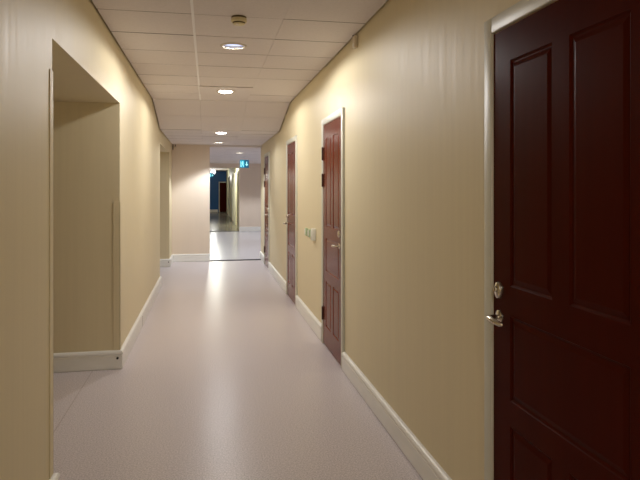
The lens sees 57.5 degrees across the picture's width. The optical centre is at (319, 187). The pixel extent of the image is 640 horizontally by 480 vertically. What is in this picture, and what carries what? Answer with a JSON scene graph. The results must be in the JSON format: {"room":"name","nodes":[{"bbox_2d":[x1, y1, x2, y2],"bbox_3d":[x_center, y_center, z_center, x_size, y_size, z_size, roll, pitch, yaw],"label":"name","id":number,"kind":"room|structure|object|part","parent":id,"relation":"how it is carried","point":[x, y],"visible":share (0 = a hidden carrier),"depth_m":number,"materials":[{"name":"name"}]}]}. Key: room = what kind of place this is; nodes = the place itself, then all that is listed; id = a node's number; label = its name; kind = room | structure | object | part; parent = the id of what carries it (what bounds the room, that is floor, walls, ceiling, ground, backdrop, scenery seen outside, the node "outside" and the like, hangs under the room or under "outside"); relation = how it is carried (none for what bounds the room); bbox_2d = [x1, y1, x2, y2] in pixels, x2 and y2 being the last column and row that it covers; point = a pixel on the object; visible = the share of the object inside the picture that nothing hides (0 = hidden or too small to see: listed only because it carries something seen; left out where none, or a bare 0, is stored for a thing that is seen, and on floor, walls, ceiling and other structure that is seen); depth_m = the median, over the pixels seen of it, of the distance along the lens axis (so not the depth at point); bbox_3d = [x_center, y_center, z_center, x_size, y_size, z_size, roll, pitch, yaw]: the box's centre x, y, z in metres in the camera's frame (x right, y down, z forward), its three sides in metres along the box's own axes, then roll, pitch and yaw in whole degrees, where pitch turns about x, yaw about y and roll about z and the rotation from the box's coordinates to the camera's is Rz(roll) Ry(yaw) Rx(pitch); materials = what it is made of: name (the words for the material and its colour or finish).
{"room":"building corridor","nodes":[
{"label":"building corridor","id":0,"kind":"room"},
{"bbox_2d":[0,0,171,479],"bbox_3d":[-3.280,0.025,4.034,3.480,2.950,15.160,0,0,-11],"label":"wall","id":1,"kind":"structure","parent":0,"point":[110,146],"depth_m":3.82,"materials":[{"name":"beige paint"}]},
{"bbox_2d":[49,69,52,478],"bbox_3d":[-1.278,0.397,2.714,0.057,1.894,0.057,0,0,-11],"label":"guard","id":2,"kind":"object","parent":1,"relation":"attached to","point":[50,70],"visible":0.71,"depth_m":2.69,"materials":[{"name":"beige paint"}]},
{"bbox_2d":[49,473,59,479],"bbox_3d":[-2.300,1.422,-0.463,3.308,0.156,5.958,0,0,-11],"label":"baseboard","id":3,"kind":"structure","parent":1,"relation":"attached to","point":[55,476],"depth_m":2.73,"materials":[{"name":"paint"}]},
{"bbox_2d":[53,276,161,372],"bbox_3d":[-3.647,1.422,6.547,3.308,0.156,4.164,0,0,-11],"label":"baseboard","id":4,"kind":"structure","parent":1,"relation":"attached to","point":[108,359],"depth_m":4.80,"materials":[{"name":"paint"}]},
{"bbox_2d":[113,202,120,349],"bbox_3d":[-1.691,0.730,4.862,0.057,1.229,0.057,0,0,-11],"label":"guard","id":5,"kind":"object","parent":1,"relation":"attached to","point":[116,205],"visible":1,"depth_m":4.83,"materials":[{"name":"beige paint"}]},
{"bbox_2d":[160,254,209,266],"bbox_3d":[-4.168,1.422,11.187,4.035,0.156,0.774,0,0,-11],"label":"baseboard","id":6,"kind":"structure","parent":1,"relation":"attached to","point":[176,257],"depth_m":11.83,"materials":[{"name":"paint"}]},
{"bbox_2d":[172,144,209,253],"bbox_3d":[-4.364,0.025,11.676,4.235,2.950,0.260,0,0,-11],"label":"wall","id":7,"kind":"structure","parent":0,"point":[190,163],"depth_m":11.88,"materials":[{"name":"paint"}]},
{"bbox_2d":[210,145,261,147],"bbox_3d":[-1.760,-0.955,12.185,1.070,0.220,0.284,0,0,-11],"label":"lintel","id":8,"kind":"object","parent":7,"relation":"attached to","point":[211,146],"visible":0.29,"depth_m":12.10,"materials":[{"name":"paint"}]},
{"bbox_2d":[210,171,225,211],"bbox_3d":[-6.459,0.025,36.538,2.700,2.950,0.200,0,0,-11],"label":"wall","id":9,"kind":"structure","parent":0,"point":[219,176],"depth_m":36.42,"materials":[{"name":"paint"}]},
{"bbox_2d":[219,182,225,211],"bbox_3d":[-5.888,0.552,36.586,0.924,1.895,0.120,0,0,-11],"label":"door","id":10,"kind":"structure","parent":9,"relation":"in","point":[222,185],"depth_m":36.54,"materials":[{"name":"brown paint"}]},
{"bbox_2d":[210,168,228,170],"bbox_3d":[-5.267,-1.139,28.289,1.930,0.181,16.450,0,0,-11],"label":"ceiling","id":11,"kind":"structure","parent":0,"point":[215,169],"depth_m":33.07,"materials":[{"name":"paint"}]},
{"bbox_2d":[153,99,289,144],"bbox_3d":[-1.698,-1.082,9.862,1.825,0.396,4.310,0,0,-11],"label":"ceiling","id":12,"kind":"structure","parent":0,"point":[182,114],"depth_m":8.52,"materials":[{"name":"tile"}]},
{"bbox_2d":[226,168,238,224],"bbox_3d":[-4.236,0.025,28.488,0.170,2.950,16.450,0,0,-11],"label":"wall","id":13,"kind":"structure","parent":0,"point":[230,171],"depth_m":29.81,"materials":[{"name":"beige paint"}]},
{"bbox_2d":[228,176,229,216],"bbox_3d":[-4.809,0.440,31.152,0.150,2.120,0.998,0,0,-11],"label":"door","id":14,"kind":"structure","parent":13,"relation":"in","point":[228,176],"depth_m":30.66,"materials":[{"name":"brown paint"}]},
{"bbox_2d":[232,174,233,220],"bbox_3d":[-3.941,0.440,26.635,0.150,2.120,0.998,0,0,-11],"label":"door","id":15,"kind":"structure","parent":13,"relation":"in","point":[232,174],"depth_m":26.15,"materials":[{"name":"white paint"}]},
{"bbox_2d":[234,173,235,224],"bbox_3d":[-3.488,0.440,24.278,0.150,2.120,0.998,0,0,-11],"label":"door","id":16,"kind":"structure","parent":13,"relation":"in","point":[234,173],"depth_m":23.78,"materials":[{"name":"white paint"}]},
{"bbox_2d":[237,171,238,228],"bbox_3d":[-2.978,0.440,21.626,0.150,2.120,0.998,0,0,-11],"label":"door","id":17,"kind":"structure","parent":13,"relation":"in","point":[237,171],"depth_m":21.12,"materials":[{"name":"brown paint"}]},
{"bbox_2d":[210,163,260,226],"bbox_3d":[-2.189,0.025,20.404,5.000,2.950,0.200,0,0,-11],"label":"wall","id":18,"kind":"structure","parent":0,"point":[249,178],"depth_m":20.25,"materials":[{"name":"paint"}]},
{"bbox_2d":[239,227,260,230],"bbox_3d":[-1.251,1.422,20.467,3.135,0.156,0.028,0,0,-11],"label":"baseboard","id":19,"kind":"structure","parent":18,"relation":"attached to","point":[240,228],"depth_m":20.23,"materials":[{"name":"paint"}]},
{"bbox_2d":[210,148,260,163],"bbox_3d":[-1.424,-0.934,16.421,5.000,0.181,7.910,0,0,-11],"label":"ceiling","id":20,"kind":"structure","parent":0,"point":[217,155],"depth_m":15.16,"materials":[{"name":"paint"}]},
{"bbox_2d":[240,157,248,167],"bbox_3d":[-2.088,-0.701,16.092,0.248,0.288,0.050,0,0,-11],"label":"exit sign","id":21,"kind":"object","parent":20,"relation":"hanging from","point":[243,163],"visible":1,"depth_m":16.08,"materials":[{"name":"blue plastic"}]},
{"bbox_2d":[53,212,422,479],"bbox_3d":[-3.217,1.560,16.744,8.800,0.120,40.500,0,0,-11],"label":"floor","id":22,"kind":"structure","parent":0,"point":[223,377],"depth_m":4.13,"materials":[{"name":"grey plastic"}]},
{"bbox_2d":[210,259,260,260],"bbox_3d":[-1.742,1.493,12.088,1.068,0.014,0.100,0,0,-11],"label":"threshold strip","id":23,"kind":"object","parent":22,"relation":"on","point":[232,259],"visible":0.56,"depth_m":12.06,"materials":[{"name":"grey metal"}]},
{"bbox_2d":[92,0,386,101],"bbox_3d":[-0.269,-1.245,2.418,1.825,0.190,10.850,0,0,-11],"label":"ceiling","id":24,"kind":"structure","parent":0,"point":[174,48],"depth_m":4.55,"materials":[{"name":"tile"}]},
{"bbox_2d":[217,90,234,92],"bbox_3d":[-1.123,-1.167,6.933,0.216,0.077,0.216,0,0,-11],"label":"recessed light","id":25,"kind":"object","parent":24,"relation":"in","point":[219,91],"visible":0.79,"depth_m":6.88,"materials":[{"name":"beige glass"}]},
{"bbox_2d":[220,43,246,49],"bbox_3d":[-0.706,-1.183,4.761,0.216,0.063,0.216,0,0,-11],"label":"recessed light","id":26,"kind":"object","parent":24,"relation":"in","point":[232,46],"visible":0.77,"depth_m":4.80,"materials":[{"name":"beige glass"}]},
{"bbox_2d":[231,15,246,25],"bbox_3d":[-0.549,-1.129,3.952,0.106,0.062,0.106,0,0,-11],"label":"smoke detector","id":27,"kind":"object","parent":24,"relation":"attached to","point":[238,20],"visible":1,"depth_m":3.92,"materials":[{"name":"brown plastic"}]},
{"bbox_2d":[261,0,520,479],"bbox_3d":[0.275,0.025,4.849,0.160,2.950,15.420,0,0,-11],"label":"wall","id":28,"kind":"structure","parent":0,"point":[411,90],"depth_m":3.22,"materials":[{"name":"beige paint"}]},
{"bbox_2d":[260,251,263,262],"bbox_3d":[-1.186,1.422,11.955,0.028,0.156,0.912,0,0,-11],"label":"baseboard","id":29,"kind":"structure","parent":28,"relation":"attached to","point":[261,253],"depth_m":11.95,"materials":[{"name":"paint"}]},
{"bbox_2d":[264,152,269,267],"bbox_3d":[-0.989,0.418,11.062,0.179,2.164,0.908,0,0,-11],"label":"door","id":30,"kind":"structure","parent":28,"relation":"in","point":[267,155],"depth_m":10.96,"materials":[{"name":"brown paint"}]},
{"bbox_2d":[268,262,285,292],"bbox_3d":[-0.701,1.422,9.430,0.028,0.156,2.399,0,0,-11],"label":"baseboard","id":31,"kind":"structure","parent":28,"relation":"attached to","point":[281,281],"depth_m":9.23,"materials":[{"name":"paint"}]},
{"bbox_2d":[283,135,297,306],"bbox_3d":[-0.361,0.418,7.792,0.179,2.164,0.938,0,0,-11],"label":"door","id":32,"kind":"structure","parent":28,"relation":"in","point":[291,223],"depth_m":7.69,"materials":[{"name":"brown paint"}]},
{"bbox_2d":[295,295,320,339],"bbox_3d":[-0.139,1.422,6.505,0.028,0.156,1.664,0,0,-11],"label":"baseboard","id":33,"kind":"structure","parent":28,"relation":"attached to","point":[314,323],"depth_m":6.33,"materials":[{"name":"paint"}]},
{"bbox_2d":[311,228,315,243],"bbox_3d":[-0.072,0.504,6.106,0.047,0.156,0.080,0,0,-11],"label":"box","id":34,"kind":"object","parent":28,"relation":"attached to","point":[313,231],"visible":1,"depth_m":6.07,"materials":[{"name":"white plastic"}]},
{"bbox_2d":[321,107,344,368],"bbox_3d":[0.128,0.418,5.243,0.179,2.164,0.908,0,0,-11],"label":"door","id":35,"kind":"structure","parent":28,"relation":"in","point":[333,125],"depth_m":5.19,"materials":[{"name":"brown paint"}]},
{"bbox_2d":[352,35,357,48],"bbox_3d":[0.262,-1.109,4.405,0.034,0.107,0.069,0,0,-11],"label":"wall sensor","id":36,"kind":"object","parent":28,"relation":"attached to","point":[355,37],"visible":1,"depth_m":4.37,"materials":[{"name":"beige plastic"}]},
{"bbox_2d":[342,352,451,479],"bbox_3d":[0.426,1.422,3.564,0.028,0.156,2.494,0,0,-11],"label":"baseboard","id":37,"kind":"structure","parent":28,"relation":"attached to","point":[428,468],"depth_m":3.42,"materials":[{"name":"paint"}]},
{"bbox_2d":[484,0,639,479],"bbox_3d":[0.781,0.418,1.845,0.179,2.164,1.008,0,0,-11],"label":"door","id":38,"kind":"structure","parent":28,"relation":"in","point":[562,77],"depth_m":1.82,"materials":[{"name":"brown paint"}]},
{"bbox_3d":[0.659,0.492,2.168,0.061,0.027,0.104,0,0,-11],"label":"handle","id":39,"kind":"part","parent":38,"relation":"part of","materials":[{"name":"silver metal"}]},
{"bbox_3d":[0.810,0.418,1.851,0.120,2.164,1.008,0,0,-11],"label":"frame","id":40,"kind":"part","parent":38,"relation":"part of","materials":[{"name":"paint"}]}
]}

